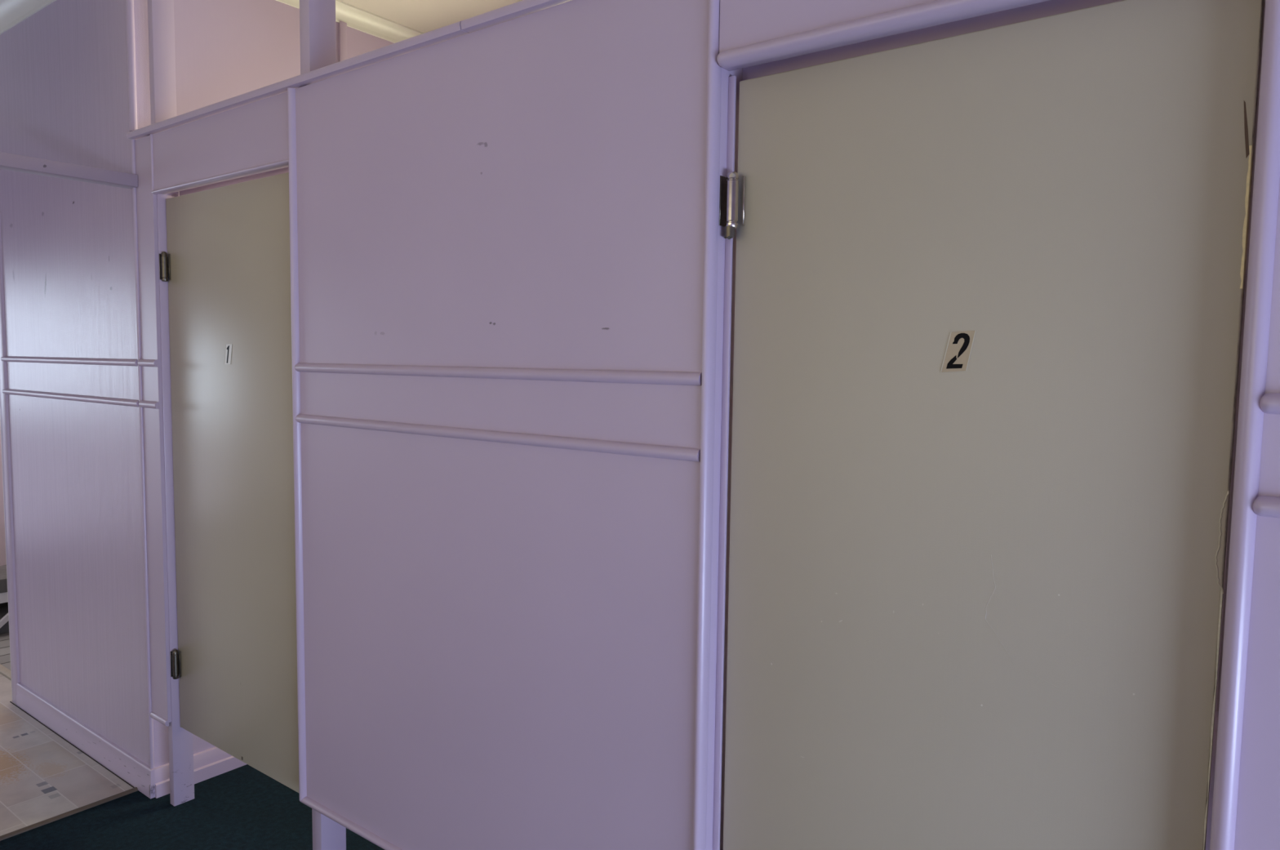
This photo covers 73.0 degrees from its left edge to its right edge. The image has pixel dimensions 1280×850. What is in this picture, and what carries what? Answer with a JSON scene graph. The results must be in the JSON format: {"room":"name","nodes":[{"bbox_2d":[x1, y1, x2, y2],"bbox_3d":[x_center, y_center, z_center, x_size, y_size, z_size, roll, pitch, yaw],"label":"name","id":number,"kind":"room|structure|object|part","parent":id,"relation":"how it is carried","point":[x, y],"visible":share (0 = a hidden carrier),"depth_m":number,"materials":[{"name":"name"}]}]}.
{"room":"changing room","nodes":[
{"label":"changing room","id":0,"kind":"room"},
{"bbox_2d":[0,424,6,565],"bbox_3d":[-2.946,-0.299,4.517,4.035,2.790,0.950,4,5,37],"label":"wall","id":1,"kind":"structure","parent":0,"point":[2,542],"depth_m":5.92,"materials":[{"name":"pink paint"}]},
{"bbox_2d":[0,673,133,835],"bbox_3d":[-4.157,1.224,2.971,3.938,0.053,3.070,4,5,37],"label":"floor","id":2,"kind":"structure","parent":0,"point":[43,776],"depth_m":3.02,"materials":[{"name":"tile"}]},
{"bbox_2d":[0,632,383,849],"bbox_3d":[-1.560,1.337,1.965,9.300,0.050,4.600,4,5,37],"label":"floor","id":3,"kind":"structure","parent":0,"point":[243,807],"depth_m":2.73,"materials":[{"name":"teal carpet"}]},
{"bbox_2d":[0,564,8,634],"bbox_3d":[-3.289,0.930,4.809,0.374,0.304,0.728,4,5,37],"label":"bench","id":4,"kind":"object","parent":3,"relation":"on","point":[4,619],"visible":0.02,"depth_m":4.52,"materials":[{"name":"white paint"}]},
{"bbox_3d":[-3.289,0.813,4.819,0.350,0.073,0.700,4,5,37],"label":"seat","id":5,"kind":"part","parent":4,"relation":"part of","materials":[{"name":"grey"}]},
{"bbox_3d":[-3.175,0.887,4.737,0.038,0.056,0.660,4,5,37],"label":"rail","id":6,"kind":"part","parent":4,"relation":"part of","materials":[{"name":"white paint"}]},
{"bbox_2d":[147,0,194,806],"bbox_3d":[-1.495,-0.146,2.756,0.030,2.790,0.066,4,5,37],"label":"post","id":7,"kind":"object","parent":3,"relation":"on","point":[160,12],"visible":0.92,"depth_m":2.73,"materials":[{"name":"purple paint"}]},
{"bbox_2d":[150,91,288,195],"bbox_3d":[-1.159,-0.781,2.457,0.800,0.182,0.098,4,5,37],"label":"header panel","id":8,"kind":"object","parent":7,"relation":"attached to","point":[247,142],"visible":0.72,"depth_m":2.41,"materials":[{"name":"purple paint"}]},
{"bbox_3d":[-1.500,-0.806,2.659,0.009,0.171,0.007,4,5,37],"label":"edge moulding","id":9,"kind":"part","parent":8,"relation":"part of","materials":[{"name":"purple paint"}]},
{"bbox_3d":[-1.197,-0.697,2.438,0.772,0.012,0.012,4,5,37],"label":"edge moulding","id":10,"kind":"part","parent":8,"relation":"part of","materials":[{"name":"purple paint"}]},
{"bbox_3d":[-1.170,-0.725,2.444,0.795,0.060,0.022,4,5,37],"label":"head rail","id":11,"kind":"part","parent":8,"relation":"part of","materials":[{"name":"purple paint"}]},
{"bbox_2d":[159,172,298,792],"bbox_3d":[-1.173,0.162,2.526,0.794,1.695,0.056,4,5,37],"label":"door","id":12,"kind":"structure","parent":7,"relation":"attached to","point":[228,262],"depth_m":2.52,"materials":[{"name":"beige paint"}]},
{"bbox_2d":[223,343,232,364],"bbox_3d":[-1.196,-0.205,2.512,0.050,0.059,0.001,4,5,37],"label":"sticker","id":13,"kind":"object","parent":12,"relation":"attached to","point":[228,354],"visible":1,"depth_m":2.51,"materials":[{"name":"grey paper"}]},
{"bbox_2d":[299,0,346,849],"bbox_3d":[-0.828,-0.099,2.258,0.043,2.790,0.076,4,5,37],"label":"post","id":14,"kind":"object","parent":3,"relation":"on","point":[317,39],"visible":0.08,"depth_m":2.18,"materials":[{"name":"purple paint"}]},
{"bbox_2d":[705,66,742,849],"bbox_3d":[0.139,-0.031,1.527,0.055,2.790,0.074,4,5,37],"label":"post","id":15,"kind":"object","parent":3,"relation":"on","point":[730,80],"visible":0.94,"depth_m":1.51,"materials":[{"name":"purple paint"}]},
{"bbox_2d":[0,0,1279,849],"bbox_3d":[-1.531,-0.148,2.778,8.200,2.790,0.119,4,5,37],"label":"wall","id":16,"kind":"structure","parent":15,"relation":"attached to","point":[504,236],"depth_m":1.85,"materials":[{"name":"purple paint"}]},
{"bbox_2d":[0,663,11,679],"bbox_3d":[-3.102,1.124,4.116,1.230,0.028,0.036,4,5,37],"label":"trim","id":17,"kind":"structure","parent":16,"relation":"attached to","point":[4,671],"depth_m":3.95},
{"bbox_2d":[0,413,12,694],"bbox_3d":[-2.610,0.159,3.631,0.012,2.020,0.112,4,5,37],"label":"trim","id":18,"kind":"structure","parent":16,"relation":"attached to","point":[0,414],"depth_m":3.62,"materials":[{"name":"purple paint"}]},
{"bbox_2d":[0,214,19,703],"bbox_3d":[-2.610,0.159,3.561,0.073,2.030,0.010,4,5,37],"label":"trim","id":19,"kind":"structure","parent":16,"relation":"attached to","point":[4,411],"depth_m":3.56,"materials":[{"name":"purple paint"}]},
{"bbox_2d":[0,0,56,34],"bbox_3d":[-3.221,-1.610,3.864,4.035,0.085,0.085,4,5,37],"label":"trim","id":20,"kind":"structure","parent":16,"relation":"attached to","point":[12,12],"depth_m":3.22,"materials":[{"name":"beige paint"}]},
{"bbox_2d":[0,151,137,188],"bbox_3d":[-2.510,-0.692,1.549,0.059,0.038,3.000,4,5,37],"label":"trim","id":21,"kind":"structure","parent":16,"relation":"attached to","point":[11,162],"depth_m":2.57,"materials":[{"name":"purple paint"}]},
{"bbox_2d":[0,786,137,840],"bbox_3d":[-2.607,1.310,1.746,0.019,0.010,2.987,4,5,37],"label":"trim","id":22,"kind":"structure","parent":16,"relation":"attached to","point":[21,830],"depth_m":2.76,"materials":[{"name":"silver metal"}]},
{"bbox_2d":[0,355,137,366],"bbox_3d":[-2.108,-0.235,3.152,1.237,0.023,0.014,4,5,37],"label":"trim","id":23,"kind":"structure","parent":16,"relation":"attached to","point":[114,362],"depth_m":3.08,"materials":[{"name":"purple paint"}]},
{"bbox_2d":[2,388,138,407],"bbox_3d":[-2.110,-0.103,3.162,1.237,0.023,0.014,4,5,37],"label":"trim","id":24,"kind":"structure","parent":16,"relation":"attached to","point":[123,402],"depth_m":3.09,"materials":[{"name":"purple paint"}]},
{"bbox_2d":[9,701,134,787],"bbox_3d":[-2.186,1.201,3.292,1.180,0.004,0.003,4,5,37],"label":"trim","id":25,"kind":"structure","parent":16,"relation":"attached to","point":[10,701],"depth_m":3.24,"materials":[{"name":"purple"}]},
{"bbox_2d":[16,682,155,799],"bbox_3d":[-2.107,1.158,3.241,1.226,0.096,0.015,4,5,37],"label":"baseboard","id":26,"kind":"structure","parent":16,"relation":"attached to","point":[132,770],"depth_m":3.17,"materials":[{"name":"purple paint"}]},
{"bbox_2d":[125,0,137,131],"bbox_3d":[-1.593,-1.188,2.708,0.021,0.527,0.021,4,5,37],"label":"trim","id":27,"kind":"structure","parent":16,"relation":"attached to","point":[129,3],"depth_m":2.71,"materials":[{"name":"purple paint"}]},
{"bbox_2d":[131,138,154,768],"bbox_3d":[-1.611,0.122,2.805,0.013,2.049,0.013,4,5,37],"label":"trim","id":28,"kind":"structure","parent":16,"relation":"attached to","point":[133,151],"depth_m":2.80,"materials":[{"name":"purple paint"}]},
{"bbox_3d":[-1.559,-0.196,2.738,0.114,0.023,0.012,4,5,37],"label":"rail moulding","id":29,"kind":"part","parent":16,"relation":"part of","materials":[{"name":"purple paint"}]},
{"bbox_3d":[-1.561,-0.065,2.748,0.114,0.023,0.012,4,5,37],"label":"rail moulding","id":30,"kind":"part","parent":16,"relation":"part of","materials":[{"name":"purple paint"}]},
{"bbox_3d":[-1.575,0.962,2.831,0.117,0.022,0.012,4,5,37],"label":"edge moulding","id":31,"kind":"part","parent":16,"relation":"part of","materials":[{"name":"purple paint"}]},
{"bbox_3d":[-0.891,0.084,2.251,0.023,1.867,0.020,4,5,37],"label":"edge moulding","id":32,"kind":"part","parent":16,"relation":"part of","materials":[{"name":"purple paint"}]},
{"bbox_2d":[126,21,469,139],"bbox_3d":[-0.983,-0.868,2.259,1.560,0.021,0.030,4,5,37],"label":"rail","id":33,"kind":"object","parent":16,"relation":"attached to","point":[453,30],"visible":0.96,"depth_m":2.11,"materials":[{"name":"purple paint"}]},
{"bbox_3d":[-0.403,1.040,1.943,1.275,0.023,0.018,4,5,37],"label":"edge moulding","id":34,"kind":"part","parent":16,"relation":"part of","materials":[{"name":"purple paint"}]},
{"bbox_3d":[-0.398,0.018,1.869,1.256,0.023,0.012,4,5,37],"label":"rail moulding","id":35,"kind":"part","parent":16,"relation":"part of","materials":[{"name":"purple paint"}]},
{"bbox_3d":[-0.396,-0.114,1.859,1.256,0.023,0.012,4,5,37],"label":"rail moulding","id":36,"kind":"part","parent":16,"relation":"part of","materials":[{"name":"purple paint"}]},
{"bbox_2d":[460,0,571,32],"bbox_3d":[0.680,-0.750,1.002,2.609,0.021,0.030,4,5,37],"label":"rail","id":37,"kind":"object","parent":16,"relation":"on","point":[523,7],"visible":1,"depth_m":1.70,"materials":[{"name":"purple paint"}]},
{"bbox_3d":[0.109,0.154,1.495,0.019,1.867,0.016,4,5,37],"label":"edge moulding","id":38,"kind":"part","parent":16,"relation":"part of","materials":[{"name":"purple paint"}]},
{"bbox_3d":[1.211,0.130,0.648,1.234,0.024,0.019,4,5,37],"label":"rail moulding","id":39,"kind":"part","parent":16,"relation":"part of","materials":[{"name":"purple paint"}]},
{"bbox_3d":[1.212,0.009,0.639,1.234,0.024,0.019,4,5,37],"label":"rail moulding","id":40,"kind":"part","parent":16,"relation":"part of","materials":[{"name":"purple paint"}]},
{"bbox_2d":[716,0,1121,79],"bbox_3d":[0.451,-0.649,1.236,0.748,0.216,0.106,4,5,37],"label":"header panel","id":41,"kind":"object","parent":15,"relation":"attached to","point":[759,37],"visible":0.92,"depth_m":1.32,"materials":[{"name":"purple paint"}]},
{"bbox_3d":[0.421,-0.584,1.209,0.741,0.026,0.020,4,5,37],"label":"edge moulding","id":42,"kind":"part","parent":41,"relation":"part of","materials":[{"name":"purple paint"}]},
{"bbox_2d":[719,0,1264,849],"bbox_3d":[0.438,0.280,1.313,0.737,1.687,0.064,4,5,37],"label":"door","id":43,"kind":"structure","parent":15,"relation":"attached to","point":[980,606],"depth_m":1.24,"materials":[{"name":"beige paint"}]},
{"bbox_2d":[940,330,976,372],"bbox_3d":[0.465,-0.107,1.264,0.049,0.061,0.001,4,5,37],"label":"sticker","id":44,"kind":"object","parent":43,"relation":"attached to","point":[959,346],"visible":1,"depth_m":1.26,"materials":[{"name":"black"}]},
{"bbox_2d":[1215,1,1265,711],"bbox_3d":[0.759,0.013,1.058,0.056,2.790,0.074,4,5,37],"label":"post","id":45,"kind":"object","parent":3,"relation":"on","point":[1255,146],"visible":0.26,"depth_m":1.10,"materials":[{"name":"purple paint"}]},
{"bbox_2d":[173,0,394,754],"bbox_3d":[-1.133,-0.197,3.491,0.100,2.790,1.500,4,5,37],"label":"wall","id":46,"kind":"structure","parent":0,"point":[224,49],"depth_m":2.97,"materials":[{"name":"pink paint"}]},
{"bbox_2d":[153,746,246,798],"bbox_3d":[-1.133,1.152,3.516,0.022,0.096,1.600,4,5,37],"label":"baseboard","id":47,"kind":"structure","parent":46,"relation":"attached to","point":[213,762],"depth_m":3.01,"materials":[{"name":"purple paint"}]},
{"bbox_2d":[338,20,346,61],"bbox_3d":[-1.145,-0.212,3.382,0.010,2.644,0.030,4,5,37],"label":"trim","id":48,"kind":"structure","parent":46,"relation":"attached to","point":[342,25],"depth_m":3.28,"materials":[{"name":"purple paint"}]},
{"bbox_2d":[275,0,424,43],"bbox_3d":[-1.052,-1.554,3.340,0.058,0.058,1.500,4,5,37],"label":"trim","id":49,"kind":"structure","parent":46,"relation":"attached to","point":[357,18],"depth_m":3.36,"materials":[{"name":"beige paint"}]},
{"bbox_2d":[339,0,521,32],"bbox_3d":[-1.400,-1.520,1.909,9.500,0.080,5.200,4,5,37],"label":"ceiling","id":50,"kind":"structure","parent":0,"point":[422,15],"depth_m":3.28,"materials":[{"name":"beige paint"}]},
{"bbox_2d":[1205,0,1265,849],"bbox_3d":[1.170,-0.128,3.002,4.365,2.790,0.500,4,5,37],"label":"door frame","id":51,"kind":"structure","parent":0,"point":[1216,713],"depth_m":2.43,"materials":[{"name":"purple paint"}]}
]}

